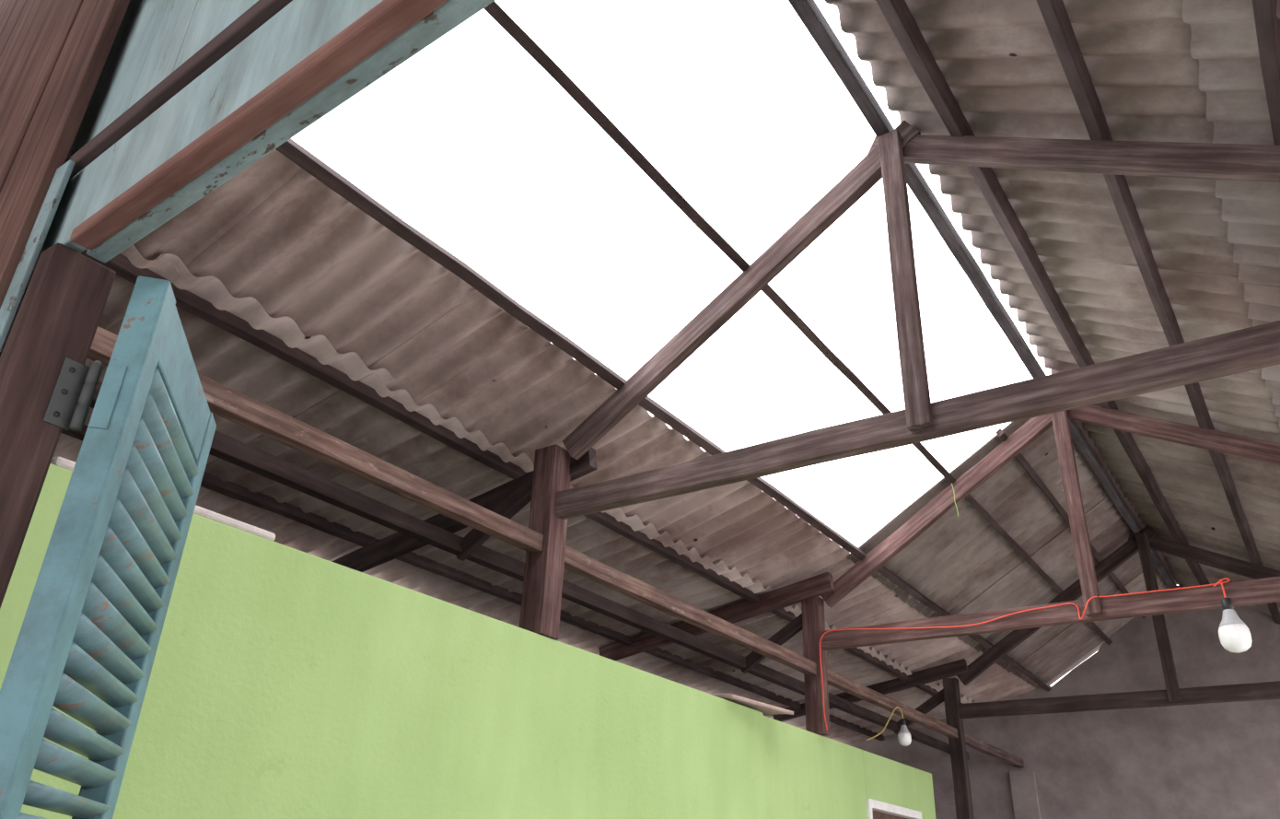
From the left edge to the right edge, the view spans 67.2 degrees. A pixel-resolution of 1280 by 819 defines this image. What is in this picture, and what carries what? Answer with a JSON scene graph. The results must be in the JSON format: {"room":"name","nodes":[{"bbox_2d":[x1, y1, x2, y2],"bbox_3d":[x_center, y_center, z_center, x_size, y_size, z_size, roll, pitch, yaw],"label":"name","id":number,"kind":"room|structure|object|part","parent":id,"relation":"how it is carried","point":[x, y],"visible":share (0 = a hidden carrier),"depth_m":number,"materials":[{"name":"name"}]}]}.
{"room":"old house interior","nodes":[
{"label":"old house interior","id":0,"kind":"room"},
{"bbox_2d":[0,463,935,818],"bbox_3d":[0.135,2.707,4.837,0.160,2.582,8.230,-16,-32,31],"label":"wall","id":1,"kind":"structure","parent":0,"point":[285,681],"depth_m":3.70,"materials":[{"name":"green paint"}]},
{"bbox_2d":[50,456,275,540],"bbox_3d":[-1.556,0.314,3.172,0.100,0.034,0.780,-16,-32,31],"label":"ledge","id":2,"kind":"object","parent":1,"relation":"on","point":[60,461],"visible":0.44,"depth_m":3.27,"materials":[{"name":"white paint"}]},
{"bbox_2d":[712,693,793,715],"bbox_3d":[0.691,1.837,5.987,0.244,0.046,0.701,-16,-32,31],"label":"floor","id":3,"kind":"structure","parent":1,"relation":"on","point":[767,709],"depth_m":5.94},
{"bbox_2d":[872,810,907,818],"bbox_3d":[1.882,4.138,7.063,0.040,2.170,1.000,-16,-32,31],"label":"leaf","id":4,"kind":"object","parent":1,"relation":"attached to","point":[876,814],"visible":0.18,"depth_m":7.47,"materials":[{"name":"brown wood"}]},
{"bbox_2d":[866,798,921,818],"bbox_3d":[1.918,4.106,7.053,0.115,2.240,1.100,-16,-32,31],"label":"frame","id":5,"kind":"object","parent":1,"relation":"attached to","point":[871,804],"visible":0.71,"depth_m":7.43,"materials":[{"name":"white paint"}]},
{"bbox_2d":[1009,769,1041,818],"bbox_3d":[4.197,5.339,10.061,0.260,2.950,0.069,-16,-32,31],"label":"wall","id":6,"kind":"structure","parent":0,"point":[1025,797],"depth_m":10.59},
{"bbox_2d":[849,584,1279,818],"bbox_3d":[5.393,4.242,9.868,6.750,4.820,0.140,-16,-32,31],"label":"wall","id":7,"kind":"structure","parent":0,"point":[1211,760],"depth_m":10.28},
{"bbox_2d":[1182,0,1279,428],"bbox_3d":[4.456,0.264,4.943,1.907,1.050,11.715,-16,-32,31],"label":"sheets","id":8,"kind":"object","parent":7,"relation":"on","point":[1224,41],"visible":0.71,"depth_m":3.53,"materials":[{"name":"grey metal"}]},
{"bbox_3d":[2.148,4.175,4.647,7.000,0.050,11.550,-16,-32,31],"label":"floor","id":9,"kind":"structure","parent":0,"visible":0},
{"bbox_2d":[0,243,116,607],"bbox_3d":[-0.917,0.821,0.933,0.145,2.315,0.091,-16,-32,31],"label":"wooden post","id":10,"kind":"object","parent":9,"relation":"on","point":[58,315],"visible":0.76,"depth_m":1.32,"materials":[{"name":"brown wood"}]},
{"bbox_2d":[0,159,75,352],"bbox_3d":[-0.974,0.736,0.953,0.130,2.480,0.009,-16,-32,31],"label":"window shutter","id":11,"kind":"object","parent":10,"relation":"attached to","point":[13,297],"depth_m":1.41,"materials":[{"name":"teal wood"}]},
{"bbox_2d":[0,275,216,818],"bbox_3d":[-0.861,0.912,1.154,0.106,2.250,0.527,9,-28,-12],"label":"louvered shutter","id":12,"kind":"object","parent":10,"relation":"attached to","point":[86,646],"visible":1,"depth_m":1.39,"materials":[{"name":"teal paint"}]},
{"bbox_3d":[-0.801,-0.022,1.346,0.004,0.100,0.035,-16,-32,31],"label":"hinge post","id":13,"kind":"part","parent":12,"relation":"part of","materials":[{"name":"metal"}]},
{"bbox_2d":[69,0,448,249],"bbox_3d":[0.286,-0.584,0.641,2.750,0.024,0.037,-17,-33,33],"label":"header beam","id":14,"kind":"structure","parent":10,"relation":"on","point":[387,20],"depth_m":1.14,"materials":[{"name":"brown wood"}]},
{"bbox_2d":[86,0,495,262],"bbox_3d":[0.299,-0.624,0.695,2.770,0.135,0.032,-17,-33,33],"label":"lining","id":15,"kind":"object","parent":14,"relation":"attached to","point":[451,14],"depth_m":1.15,"materials":[{"name":"teal wood"}]},
{"bbox_2d":[0,0,129,308],"bbox_3d":[-2.313,0.260,2.356,3.498,4.498,0.029,-17,-33,33],"label":"planks","id":16,"kind":"object","parent":9,"relation":"on","point":[53,53],"visible":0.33,"depth_m":1.66,"materials":[{"name":"brown wood"}]},
{"bbox_2d":[330,120,1279,639],"bbox_3d":[0.738,0.910,3.691,6.787,4.787,0.190,-16,-32,32],"label":"roof truss","id":17,"kind":"object","parent":9,"relation":"on","point":[548,490],"visible":0.93,"depth_m":4.17,"materials":[{"name":"brown wood"}]},
{"bbox_2d":[87,325,543,552],"bbox_3d":[-1.309,0.094,3.659,0.074,0.090,2.852,-16,-32,31],"label":"beam","id":18,"kind":"structure","parent":17,"relation":"attached to","point":[223,401],"depth_m":3.81,"materials":[{"name":"brown wood"}]},
{"bbox_3d":[-0.463,0.648,4.763,0.142,0.965,0.140,-16,-32,31],"label":"post","id":19,"kind":"part","parent":17,"relation":"part of","materials":[{"name":"brown wood"}]},
{"bbox_2d":[563,545,816,674],"bbox_3d":[0.406,1.287,5.854,0.076,0.092,2.927,-16,-32,31],"label":"beam","id":20,"kind":"structure","parent":17,"relation":"attached to","point":[576,562],"depth_m":5.58,"materials":[{"name":"brown wood"}]},
{"bbox_2d":[483,1,1112,644],"bbox_3d":[2.059,0.378,6.691,0.071,0.070,11.280,-16,-32,31],"label":"purlin","id":21,"kind":"structure","parent":17,"relation":"on","point":[493,9],"depth_m":4.34,"materials":[{"name":"brown wood"}]},
{"bbox_3d":[1.129,-0.600,4.128,0.100,1.506,0.052,-16,-32,31],"label":"king post","id":22,"kind":"part","parent":17,"relation":"part of","materials":[{"name":"brown wood"}]},
{"bbox_2d":[788,0,1177,588],"bbox_3d":[2.703,-0.225,6.515,0.067,0.092,11.280,-16,-32,31],"label":"ridge beam","id":23,"kind":"structure","parent":17,"relation":"on","point":[808,11],"depth_m":5.08,"materials":[{"name":"brown wood"}]},
{"bbox_2d":[1035,0,1279,624],"bbox_3d":[3.401,-0.037,5.867,0.080,0.086,11.280,-16,-32,31],"label":"purlin","id":24,"kind":"structure","parent":17,"relation":"on","point":[1053,12],"depth_m":4.34,"materials":[{"name":"brown wood"}]},
{"bbox_2d":[598,405,1279,735],"bbox_3d":[2.457,2.106,5.890,6.788,4.787,0.163,-16,-32,31],"label":"roof truss","id":25,"kind":"object","parent":9,"relation":"on","point":[811,621],"visible":0.77,"depth_m":6.59,"materials":[{"name":"brown wood"}]},
{"bbox_2d":[81,248,962,703],"bbox_3d":[0.752,1.353,7.183,0.069,0.075,11.280,-16,-32,31],"label":"roof beam","id":26,"kind":"structure","parent":25,"relation":"attached to","point":[121,264],"depth_m":4.65,"materials":[{"name":"brown wood"}]},
{"bbox_2d":[52,244,976,744],"bbox_3d":[0.058,1.658,7.618,2.014,0.390,11.717,-16,-32,31],"label":"sheets","id":27,"kind":"object","parent":26,"relation":"on","point":[218,354],"visible":0.4,"depth_m":5.52,"materials":[{"name":"grey metal"}]},
{"bbox_2d":[84,381,969,759],"bbox_3d":[0.586,1.794,7.072,0.078,0.088,11.280,-16,-32,31],"label":"beam","id":28,"kind":"structure","parent":25,"relation":"attached to","point":[224,447],"depth_m":5.09,"materials":[{"name":"brown wood"}]},
{"bbox_3d":[1.272,1.849,6.984,0.132,0.975,0.124,-16,-32,31],"label":"post","id":29,"kind":"part","parent":25,"relation":"part of","materials":[{"name":"brown wood"}]},
{"bbox_2d":[826,667,958,738],"bbox_3d":[2.146,2.498,8.081,0.076,0.091,2.963,-16,-32,31],"label":"beam","id":30,"kind":"structure","parent":25,"relation":"attached to","point":[836,680],"depth_m":7.87,"materials":[{"name":"brown wood"}]},
{"bbox_2d":[866,706,911,745],"bbox_3d":[1.972,2.532,7.731,0.109,0.371,0.926,-16,-32,31],"label":"light bulb","id":31,"kind":"object","parent":30,"relation":"attached to","point":[904,737],"depth_m":7.97,"materials":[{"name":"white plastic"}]},
{"bbox_3d":[1.974,2.517,7.702,0.030,0.371,0.875,-15,-32,30],"label":"yellow wire","id":32,"kind":"part","parent":31,"relation":"part of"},
{"bbox_2d":[897,732,911,745],"bbox_3d":[2.201,2.741,8.002,0.109,0.098,0.109,-16,-32,31],"label":"diffuser","id":33,"kind":"object","parent":31,"relation":"attached to","point":[904,738],"depth_m":7.97,"materials":[{"name":"white plastic"}]},
{"bbox_2d":[819,577,1230,729],"bbox_3d":[2.369,1.604,6.163,2.610,0.724,0.056,-16,-32,31],"label":"cable","id":34,"kind":"object","parent":25,"relation":"attached to","point":[1217,582],"visible":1,"depth_m":6.29,"materials":[{"name":"red plastic"}]},
{"bbox_2d":[1218,579,1252,652],"bbox_3d":[3.410,1.187,5.568,0.160,0.429,0.160,-16,-32,31],"label":"light bulb","id":35,"kind":"object","parent":34,"relation":"hanging from","point":[1234,634],"depth_m":5.48,"materials":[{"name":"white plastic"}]},
{"bbox_3d":[3.418,1.051,5.645,0.010,0.116,0.025,-6,-28,15],"label":"bulb cord","id":36,"kind":"part","parent":35,"relation":"part of","materials":[{"name":"red plastic"}]},
{"bbox_2d":[1218,623,1252,652],"bbox_3d":[3.404,1.314,5.503,0.160,0.144,0.160,-16,-32,31],"label":"diffuser","id":37,"kind":"object","parent":35,"relation":"attached to","point":[1234,637],"depth_m":5.46,"materials":[{"name":"white plastic"}]},
{"bbox_2d":[875,0,1210,584],"bbox_3d":[2.974,-0.168,6.272,0.090,0.093,11.280,-16,-32,31],"label":"roof beam","id":38,"kind":"structure","parent":25,"relation":"on","point":[897,13],"depth_m":4.78,"materials":[{"name":"brown wood"}]},
{"bbox_2d":[824,0,1279,615],"bbox_3d":[3.313,-0.116,6.043,1.379,0.770,11.714,-16,-32,31],"label":"sheets","id":39,"kind":"object","parent":25,"relation":"on","point":[999,61],"visible":0.63,"depth_m":4.55,"materials":[{"name":"grey metal"}]},
{"bbox_2d":[995,428,1146,617],"bbox_3d":[4.060,1.223,8.730,0.067,0.071,5.396,-16,-32,31],"label":"purlin","id":40,"kind":"structure","parent":25,"relation":"attached to","point":[1000,433],"depth_m":7.70,"materials":[{"name":"brown wood"}]},
{"bbox_2d":[846,418,1168,689],"bbox_3d":[3.770,1.575,8.999,1.688,1.045,5.582,-16,-32,31],"label":"sheets","id":41,"kind":"object","parent":40,"relation":"on","point":[962,564],"visible":0.6,"depth_m":8.27,"materials":[{"name":"grey metal"}]},
{"bbox_3d":[2.863,0.605,6.345,0.100,1.506,0.052,-16,-32,31],"label":"king post","id":42,"kind":"part","parent":25,"relation":"part of","materials":[{"name":"brown wood"}]},
{"bbox_2d":[1057,420,1178,584],"bbox_3d":[4.416,0.967,8.715,0.620,0.216,5.416,-16,-32,31],"label":"ridge cap","id":43,"kind":"object","parent":25,"relation":"on","point":[1090,441],"visible":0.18,"depth_m":8.31,"materials":[{"name":"grey metal"}]},
{"bbox_2d":[1251,0,1279,145],"bbox_3d":[3.859,0.104,5.433,0.080,0.086,11.280,-16,-32,31],"label":"roof beam","id":44,"kind":"structure","parent":25,"relation":"on","point":[1267,25],"depth_m":3.08,"materials":[{"name":"brown wood"}]},
{"bbox_2d":[772,524,1279,818],"bbox_3d":[4.210,3.323,8.130,6.787,4.787,0.154,-16,-32,31],"label":"roof truss","id":45,"kind":"object","parent":9,"relation":"on","point":[1142,542],"visible":0.82,"depth_m":8.88,"materials":[{"name":"brown wood"}]},
{"bbox_2d":[60,424,884,740],"bbox_3d":[-0.228,1.801,7.705,0.067,0.075,11.280,-16,-32,31],"label":"roof beam","id":46,"kind":"structure","parent":45,"relation":"on","point":[211,482],"depth_m":6.35,"materials":[{"name":"brown wood"}]},
{"bbox_2d":[133,149,1037,702],"bbox_3d":[1.046,1.143,7.126,0.924,0.327,11.716,-16,-32,31],"label":"sheets","id":47,"kind":"object","parent":45,"relation":"on","point":[273,234],"visible":0.5,"depth_m":4.58,"materials":[{"name":"metal"}]},
{"bbox_2d":[275,138,1051,691],"bbox_3d":[1.447,0.945,6.861,0.082,0.080,11.280,-16,-32,31],"label":"purlin","id":48,"kind":"structure","parent":45,"relation":"on","point":[291,149],"depth_m":4.37,"materials":[{"name":"brown wood"}]},
{"bbox_3d":[2.974,4.221,8.633,0.132,3.550,0.117,-16,-32,31],"label":"post","id":49,"kind":"part","parent":45,"relation":"part of","materials":[{"name":"brown wood"}]},
{"bbox_2d":[964,732,1023,767],"bbox_3d":[3.658,3.549,10.016,0.075,0.090,2.117,-16,-32,31],"label":"beam","id":50,"kind":"structure","parent":45,"relation":"attached to","point":[971,740],"depth_m":9.95,"materials":[{"name":"brown wood"}]},
{"bbox_3d":[4.615,1.823,8.586,0.100,1.506,0.049,-16,-32,31],"label":"king post","id":51,"kind":"part","parent":45,"relation":"part of","materials":[{"name":"brown wood"}]},
{"bbox_3d":[1.233,0.188,-0.507,0.130,2.300,0.090,-16,-32,31],"label":"shaft","id":52,"kind":"object","parent":9,"relation":"on","visible":0},
{"bbox_2d":[39,0,383,253],"bbox_3d":[0.210,-0.632,0.734,2.950,0.163,0.028,-17,-33,33],"label":"header board","id":53,"kind":"object","parent":52,"relation":"on","point":[301,27],"visible":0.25,"depth_m":1.26,"materials":[{"name":"teal wood"}]},
{"bbox_2d":[66,0,258,160],"bbox_3d":[0.179,-1.676,1.337,3.148,2.232,0.029,-17,-33,34],"label":"planks","id":54,"kind":"object","parent":53,"relation":"on","point":[154,38],"visible":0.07,"depth_m":1.55,"materials":[{"name":"paint"}]},
{"bbox_2d":[65,0,292,180],"bbox_3d":[0.204,-0.724,0.766,2.950,0.030,0.023,-17,-33,33],"label":"batten","id":55,"kind":"object","parent":54,"relation":"attached to","point":[261,11],"visible":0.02,"depth_m":1.34,"materials":[{"name":"brown wood"}]}
]}

